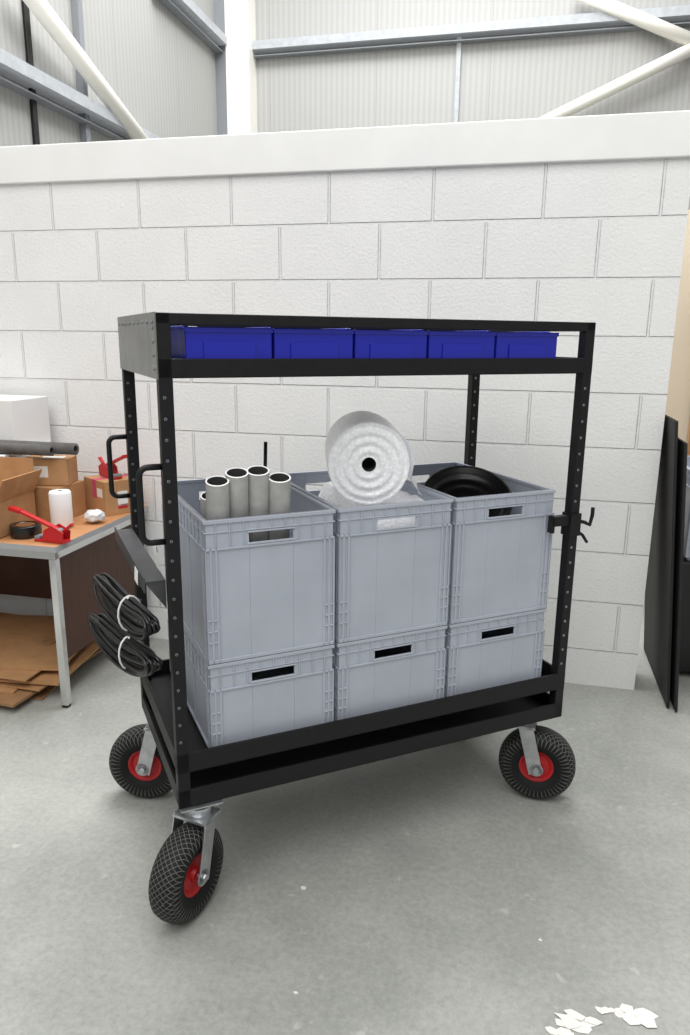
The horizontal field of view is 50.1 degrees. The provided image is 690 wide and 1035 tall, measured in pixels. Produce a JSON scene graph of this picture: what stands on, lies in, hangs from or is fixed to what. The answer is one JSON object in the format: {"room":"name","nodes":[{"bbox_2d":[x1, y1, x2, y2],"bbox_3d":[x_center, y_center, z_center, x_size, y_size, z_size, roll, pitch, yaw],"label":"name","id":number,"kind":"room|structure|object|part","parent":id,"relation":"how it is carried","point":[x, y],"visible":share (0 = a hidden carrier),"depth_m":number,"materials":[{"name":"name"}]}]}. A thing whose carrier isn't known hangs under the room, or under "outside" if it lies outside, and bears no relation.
{"room":"warehouse","nodes":[
{"label":"warehouse","id":0,"kind":"room"},
{"bbox_2d":[0,0,216,146],"bbox_3d":[-2.210,-2.504,2.784,0.101,6.500,9.000,4,14,13],"label":"wall","id":1,"kind":"structure","parent":0,"point":[164,75],"depth_m":5.27,"materials":[{"name":"white metal"}]},
{"bbox_2d":[21,0,39,144],"bbox_3d":[-1.810,-2.892,4.180,0.020,2.600,0.045,4,14,13],"label":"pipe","id":2,"kind":"structure","parent":1,"relation":"attached to","point":[25,10],"depth_m":4.24,"materials":[{"name":"black plastic"}]},
{"bbox_2d":[0,48,160,140],"bbox_3d":[-1.704,-2.574,4.630,0.170,0.128,2.153,4,14,13],"label":"beam","id":3,"kind":"structure","parent":1,"relation":"attached to","point":[12,67],"depth_m":4.40,"materials":[{"name":"grey metal"}]},
{"bbox_2d":[23,0,148,139],"bbox_3d":[-1.587,-2.781,4.700,0.104,0.623,1.425,4,14,13],"label":"beam","id":4,"kind":"structure","parent":3,"relation":"attached to","point":[41,9],"depth_m":4.51,"materials":[{"name":"white metal"}]},
{"bbox_2d":[71,0,90,141],"bbox_3d":[-1.672,-3.687,4.494,0.050,4.000,0.050,4,14,13],"label":"column","id":5,"kind":"structure","parent":1,"relation":"attached to","point":[76,5],"depth_m":4.66,"materials":[{"name":"grey metal"}]},
{"bbox_2d":[0,597,689,1034],"bbox_3d":[1.277,0.811,3.274,18.000,0.100,18.000,4,14,13],"label":"floor","id":6,"kind":"structure","parent":0,"point":[433,884],"depth_m":2.07,"materials":[{"name":"concrete"}]},
{"bbox_2d":[0,612,101,707],"bbox_3d":[-1.596,0.622,3.449,0.940,0.121,0.850,4,14,13],"label":"flattened cardboard","id":7,"kind":"object","parent":6,"relation":"on","point":[28,651],"visible":0.77,"depth_m":3.26,"materials":[{"name":"brown cardboard"}]},
{"bbox_2d":[0,506,149,707],"bbox_3d":[-1.596,0.333,3.421,1.141,0.700,0.751,4,14,13],"label":"work table","id":8,"kind":"object","parent":6,"relation":"on","point":[63,574],"visible":0.55,"depth_m":3.13,"materials":[{"name":"brown wood"}]},
{"bbox_2d":[0,457,41,538],"bbox_3d":[-1.554,-0.082,3.039,0.472,0.284,0.379,3,14,9],"label":"cardboard box","id":9,"kind":"object","parent":8,"relation":"on","point":[18,477],"visible":0.73,"depth_m":3.09,"materials":[{"name":"brown cardboard"}]},
{"bbox_2d":[9,521,41,538],"bbox_3d":[-1.300,0.051,3.007,0.122,0.048,0.122,4,14,13],"label":"tape roll","id":10,"kind":"object","parent":8,"relation":"on","point":[22,529],"visible":0.9,"depth_m":2.96,"materials":[{"name":"black plastic"}]},
{"bbox_2d":[0,395,55,457],"bbox_3d":[-1.758,-0.305,3.460,0.669,0.513,0.390,4,14,13],"label":"box","id":11,"kind":"object","parent":8,"relation":"on","point":[22,417],"visible":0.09,"depth_m":3.37,"materials":[{"name":"white cardboard"}]},
{"bbox_2d":[0,443,54,455],"bbox_3d":[-1.519,-0.305,3.233,0.530,0.048,0.048,4,14,13],"label":"insulation","id":12,"kind":"object","parent":11,"relation":"on","point":[5,448],"visible":1,"depth_m":3.18,"materials":[{"name":"grey rubber"}]},
{"bbox_2d":[0,440,78,454],"bbox_3d":[-1.468,-0.317,3.276,0.610,0.052,0.052,4,14,13],"label":"insulation","id":13,"kind":"object","parent":11,"relation":"on","point":[60,448],"visible":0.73,"depth_m":3.21,"materials":[{"name":"grey rubber"}]},
{"bbox_2d":[8,506,73,543],"bbox_3d":[-1.203,0.029,2.929,0.293,0.130,0.048,5,14,16],"label":"tool","id":14,"kind":"object","parent":8,"relation":"on","point":[59,534],"visible":1,"depth_m":2.91,"materials":[{"name":"red metal"}]},
{"bbox_2d":[34,480,85,521],"bbox_3d":[-1.327,-0.081,3.331,0.220,0.151,0.200,4,14,13],"label":"cardboard box","id":15,"kind":"object","parent":8,"relation":"on","point":[77,489],"visible":0.38,"depth_m":3.25,"materials":[{"name":"brown cardboard"}]},
{"bbox_2d":[25,455,77,484],"bbox_3d":[-1.320,-0.213,3.302,0.200,0.116,0.131,0,14,-1],"label":"cardboard box","id":16,"kind":"object","parent":15,"relation":"on","point":[56,469],"visible":0.77,"depth_m":3.25,"materials":[{"name":"brown cardboard"}]},
{"bbox_2d":[48,489,72,527],"bbox_3d":[-1.205,-0.036,3.133,0.090,0.158,0.090,4,14,13],"label":"roll","id":17,"kind":"object","parent":8,"relation":"on","point":[60,500],"visible":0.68,"depth_m":3.10,"materials":[{"name":"white paper"}]},
{"bbox_2d":[83,509,104,522],"bbox_3d":[-1.093,-0.008,3.225,0.094,0.061,0.088,12,18,40],"label":"plastic bag","id":18,"kind":"object","parent":8,"relation":"on","point":[96,515],"visible":1,"depth_m":3.20,"materials":[{"name":"white plastic"}]},
{"bbox_2d":[84,473,129,515],"bbox_3d":[-1.091,-0.112,3.456,0.172,0.156,0.201,-13,19,-43],"label":"cardboard box","id":19,"kind":"object","parent":8,"relation":"on","point":[97,494],"visible":0.8,"depth_m":3.38,"materials":[{"name":"brown cardboard"}]},
{"bbox_2d":[98,454,126,478],"bbox_3d":[-1.058,-0.244,3.392,0.048,0.130,0.293,-13,19,-43],"label":"tool","id":20,"kind":"object","parent":19,"relation":"on","point":[103,468],"visible":0.77,"depth_m":3.42,"materials":[{"name":"red metal"}]},
{"bbox_2d":[214,0,256,134],"bbox_3d":[-1.034,-3.351,6.945,0.382,6.200,0.199,4,14,13],"label":"steel column","id":21,"kind":"structure","parent":6,"relation":"on","point":[236,73],"depth_m":6.68,"materials":[{"name":"white metal"}]},
{"bbox_2d":[158,0,226,52],"bbox_3d":[-1.246,-4.149,6.209,0.170,0.128,1.532,4,14,13],"label":"beam","id":22,"kind":"structure","parent":21,"relation":"attached to","point":[187,12],"depth_m":6.14,"materials":[{"name":"grey metal"}]},
{"bbox_2d":[88,312,595,924],"bbox_3d":[-0.011,0.193,2.267,1.481,1.550,0.761,-5,15,-23],"label":"equipment cart","id":23,"kind":"object","parent":6,"relation":"on","point":[162,755],"depth_m":2.03,"materials":[{"name":"metal"}]},
{"bbox_3d":[-0.683,-0.152,2.219,0.060,0.195,0.015,-5,15,-23],"label":"push handle","id":24,"kind":"part","parent":23,"relation":"part of","materials":[{"name":"black metal"}]},
{"bbox_3d":[-0.590,0.340,1.957,0.069,0.112,0.378,-12,19,-42],"label":"hanging cable coil","id":25,"kind":"part","parent":23,"relation":"part of","materials":[{"name":"black rubber"}]},
{"bbox_3d":[-0.581,0.238,1.943,0.069,0.114,0.364,-9,17,-36],"label":"hanging cable coil","id":26,"kind":"part","parent":23,"relation":"part of","materials":[{"name":"black rubber"}]},
{"bbox_3d":[-0.539,-0.444,1.894,0.006,0.146,0.600,-5,15,-23],"label":"shelf plate","id":27,"kind":"part","parent":23,"relation":"part of","materials":[{"name":"metal"}]},
{"bbox_3d":[-0.453,-0.028,1.719,0.060,0.195,0.015,-5,15,-23],"label":"push handle","id":28,"kind":"part","parent":23,"relation":"part of","materials":[{"name":"black metal"}]},
{"bbox_3d":[-0.389,0.749,1.961,0.110,0.010,0.090,-5,15,-23],"label":"caster wheel plate","id":29,"kind":"part","parent":23,"relation":"part of","materials":[{"name":"metal"}]},
{"bbox_2d":[170,326,272,358],"bbox_3d":[-0.335,-0.423,1.860,0.210,0.112,0.336,-5,15,-23],"label":"bin","id":30,"kind":"object","parent":23,"relation":"on","point":[190,342],"visible":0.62,"depth_m":1.71,"materials":[{"name":"blue plastic"}]},
{"bbox_2d":[166,598,334,747],"bbox_3d":[-0.302,0.433,2.228,0.352,0.268,0.552,-5,15,-23],"label":"crate","id":31,"kind":"object","parent":23,"relation":"on","point":[244,699],"visible":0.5,"depth_m":1.99,"materials":[{"name":"grey plastic"}]},
{"bbox_2d":[162,478,335,664],"bbox_3d":[-0.299,0.124,2.152,0.352,0.392,0.552,-5,15,-23],"label":"crate","id":32,"kind":"object","parent":31,"relation":"on","point":[242,598],"visible":0.67,"depth_m":1.92,"materials":[{"name":"grey plastic"}]},
{"bbox_2d":[200,491,206,519],"bbox_3d":[-0.360,0.104,2.021,0.058,0.372,0.152,-2,14,-10],"label":"pipe","id":33,"kind":"object","parent":32,"relation":"in","point":[203,495],"visible":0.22,"depth_m":1.93,"materials":[{"name":"grey plastic"}]},
{"bbox_2d":[205,476,229,519],"bbox_3d":[-0.326,0.103,1.918,0.058,0.444,0.178,-2,14,-10],"label":"pipe","id":34,"kind":"object","parent":32,"relation":"in","point":[217,487],"visible":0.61,"depth_m":1.82,"materials":[{"name":"grey plastic"}]},
{"bbox_2d":[225,467,248,517],"bbox_3d":[-0.282,0.081,1.942,0.058,0.444,0.178,-2,14,-10],"label":"pipe","id":35,"kind":"object","parent":32,"relation":"in","point":[238,478],"visible":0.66,"depth_m":1.84,"materials":[{"name":"grey plastic"}]},
{"bbox_2d":[247,465,269,541],"bbox_3d":[-0.231,0.075,1.963,0.058,0.444,0.178,-2,14,-10],"label":"pipe","id":36,"kind":"object","parent":32,"relation":"in","point":[259,475],"visible":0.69,"depth_m":1.87,"materials":[{"name":"grey plastic"}]},
{"bbox_2d":[263,441,266,466],"bbox_3d":[-0.230,0.045,2.101,0.010,0.528,0.045,-8,16,-31],"label":"rod","id":37,"kind":"object","parent":32,"relation":"in","point":[265,442],"visible":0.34,"depth_m":2.03,"materials":[{"name":"black plastic"}]},
{"bbox_2d":[269,472,290,539],"bbox_3d":[-0.179,0.091,1.982,0.058,0.444,0.178,-2,14,-10],"label":"pipe","id":38,"kind":"object","parent":32,"relation":"in","point":[279,482],"visible":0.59,"depth_m":1.89,"materials":[{"name":"grey plastic"}]},
{"bbox_2d":[268,327,353,358],"bbox_3d":[-0.141,-0.441,1.944,0.210,0.112,0.336,-5,15,-23],"label":"bin","id":39,"kind":"object","parent":23,"relation":"on","point":[286,342],"visible":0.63,"depth_m":1.79,"materials":[{"name":"blue plastic"}]},
{"bbox_2d":[141,692,562,808],"bbox_3d":[0.017,0.611,2.412,1.240,0.051,0.596,-5,15,-23],"label":"tray","id":40,"kind":"object","parent":23,"relation":"on","point":[208,787],"depth_m":2.16,"materials":[{"name":"black metal"}]},
{"bbox_2d":[141,659,564,774],"bbox_3d":[0.018,0.512,2.388,1.240,0.055,0.596,-5,15,-23],"label":"tray","id":41,"kind":"object","parent":23,"relation":"on","point":[157,686],"depth_m":2.11,"materials":[{"name":"black metal"}]},
{"bbox_2d":[158,357,592,377],"bbox_3d":[0.029,-0.451,2.153,1.240,0.044,0.596,-5,15,-23],"label":"tray","id":42,"kind":"object","parent":23,"relation":"on","point":[168,367],"depth_m":1.85,"materials":[{"name":"black metal"}]},
{"bbox_2d":[347,328,428,357],"bbox_3d":[0.052,-0.460,2.029,0.210,0.112,0.336,-5,15,-23],"label":"bin","id":43,"kind":"object","parent":23,"relation":"on","point":[366,343],"visible":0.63,"depth_m":1.87,"materials":[{"name":"blue plastic"}]},
{"bbox_2d":[333,625,447,720],"bbox_3d":[0.027,0.402,2.371,0.352,0.268,0.552,-5,15,-23],"label":"crate","id":44,"kind":"object","parent":23,"relation":"on","point":[380,673],"visible":0.29,"depth_m":2.12,"materials":[{"name":"grey plastic"}]},
{"bbox_2d":[287,470,452,642],"bbox_3d":[0.030,0.093,2.296,0.352,0.392,0.552,-5,15,-23],"label":"crate","id":45,"kind":"object","parent":44,"relation":"on","point":[393,580],"visible":0.57,"depth_m":2.05,"materials":[{"name":"grey plastic"}]},
{"bbox_2d":[318,411,424,528],"bbox_3d":[0.060,-0.151,2.208,0.349,0.317,0.423,-5,15,-23],"label":"roll","id":46,"kind":"object","parent":45,"relation":"in","point":[368,460],"visible":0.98,"depth_m":2.03,"materials":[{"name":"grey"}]},
{"bbox_2d":[426,331,496,357],"bbox_3d":[0.245,-0.478,2.113,0.210,0.112,0.336,-5,15,-23],"label":"bin","id":47,"kind":"object","parent":23,"relation":"on","point":[440,344],"visible":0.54,"depth_m":1.96,"materials":[{"name":"blue plastic"}]},
{"bbox_2d":[444,608,545,696],"bbox_3d":[0.356,0.370,2.515,0.352,0.268,0.552,-5,15,-23],"label":"crate","id":48,"kind":"object","parent":23,"relation":"on","point":[485,653],"visible":0.33,"depth_m":2.27,"materials":[{"name":"grey plastic"}]},
{"bbox_2d":[406,462,555,623],"bbox_3d":[0.359,0.061,2.439,0.352,0.392,0.552,-5,15,-23],"label":"crate","id":49,"kind":"object","parent":48,"relation":"on","point":[500,565],"visible":0.54,"depth_m":2.20,"materials":[{"name":"grey plastic"}]},
{"bbox_2d":[423,466,512,516],"bbox_3d":[0.385,-0.060,2.327,0.279,0.170,0.251,-5,15,-23],"label":"coil","id":50,"kind":"object","parent":49,"relation":"in","point":[456,481],"visible":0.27,"depth_m":2.40,"materials":[{"name":"black"}]},
{"bbox_2d":[488,331,558,357],"bbox_3d":[0.439,-0.497,2.197,0.210,0.112,0.336,-5,15,-23],"label":"bin","id":51,"kind":"object","parent":23,"relation":"on","point":[507,344],"visible":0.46,"depth_m":2.04,"materials":[{"name":"blue plastic"}]},
{"bbox_2d":[293,886,658,1034],"bbox_3d":[0.280,1.102,1.815,0.911,0.003,0.342,4,14,13],"label":"paper scraps","id":52,"kind":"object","parent":6,"relation":"on","point":[573,1020],"depth_m":1.68,"materials":[{"name":"white paper"}]},
{"bbox_2d":[644,414,677,707],"bbox_3d":[1.385,0.143,3.256,0.108,1.197,0.620,4,14,13],"label":"board","id":53,"kind":"object","parent":6,"relation":"on","point":[658,611],"visible":0.71,"depth_m":3.12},
{"bbox_2d":[670,438,687,711],"bbox_3d":[1.402,0.198,3.202,0.096,1.117,0.560,4,14,13],"label":"board","id":54,"kind":"object","parent":6,"relation":"on","point":[682,445],"visible":0.44,"depth_m":2.97,"materials":[{"name":"black"}]},
{"bbox_2d":[679,556,689,671],"bbox_3d":[1.755,0.410,3.570,0.428,0.550,0.600,4,14,13],"label":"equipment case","id":55,"kind":"object","parent":6,"relation":"on","point":[684,663],"visible":0.08,"depth_m":3.32,"materials":[{"name":"black plastic"}]},
{"bbox_2d":[684,456,689,559],"bbox_3d":[1.745,-0.050,3.457,0.352,0.392,0.552,4,14,13],"label":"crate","id":56,"kind":"object","parent":55,"relation":"on","point":[687,504],"visible":0.25,"depth_m":3.30,"materials":[{"name":"grey plastic"}]},
{"bbox_2d":[686,417,689,455],"bbox_3d":[2.479,-0.428,3.785,1.240,2.090,0.480,4,14,13],"label":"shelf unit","id":57,"kind":"object","parent":6,"relation":"on","point":[688,433],"visible":0.06,"depth_m":4.14,"materials":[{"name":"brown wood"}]},
{"bbox_2d":[0,158,689,689],"bbox_3d":[-0.368,-0.429,3.476,3.450,2.180,0.200,4,14,13],"label":"wall","id":58,"kind":"structure","parent":0,"point":[601,243],"depth_m":3.16,"materials":[{"name":"white brick"}]},
{"bbox_2d":[0,110,689,184],"bbox_3d":[0.083,-1.523,3.108,4.350,0.156,0.252,4,14,13],"label":"coping","id":59,"kind":"structure","parent":58,"relation":"on","point":[650,135],"depth_m":2.98,"materials":[{"name":"white paint"}]},
{"bbox_2d":[255,0,689,209],"bbox_3d":[3.328,-3.248,6.081,9.750,6.500,0.100,4,14,13],"label":"wall","id":60,"kind":"structure","parent":0,"point":[524,78],"depth_m":6.44,"materials":[{"name":"white metal"}]},
{"bbox_2d":[453,37,461,122],"bbox_3d":[0.976,-3.182,6.593,0.040,2.080,0.030,4,14,13],"label":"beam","id":61,"kind":"structure","parent":60,"relation":"attached to","point":[459,45],"depth_m":6.43,"materials":[{"name":"metal"}]},
{"bbox_2d":[252,5,689,59],"bbox_3d":[1.053,-4.139,6.322,3.993,0.118,0.150,4,14,13],"label":"beam","id":62,"kind":"structure","parent":60,"relation":"attached to","point":[671,13],"depth_m":6.29,"materials":[{"name":"grey metal"}]},
{"bbox_2d":[575,0,689,45],"bbox_3d":[2.371,-4.018,5.945,1.073,0.552,0.100,4,14,13],"label":"beam","id":63,"kind":"structure","parent":62,"relation":"attached to","point":[624,12],"depth_m":5.91,"materials":[{"name":"white metal"}]},
{"bbox_2d":[539,44,689,117],"bbox_3d":[2.247,-3.560,6.085,1.242,0.609,0.100,4,14,13],"label":"beam","id":64,"kind":"structure","parent":63,"relation":"attached to","point":[682,53],"depth_m":6.04,"materials":[{"name":"white metal"}]},
{"bbox_2d":[665,210,689,441],"bbox_3d":[3.884,-0.455,3.768,5.300,2.180,0.100,4,14,13],"label":"board","id":65,"kind":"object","parent":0,"point":[678,395],"depth_m":4.10,"materials":[{"name":"beige wood"}]}
]}

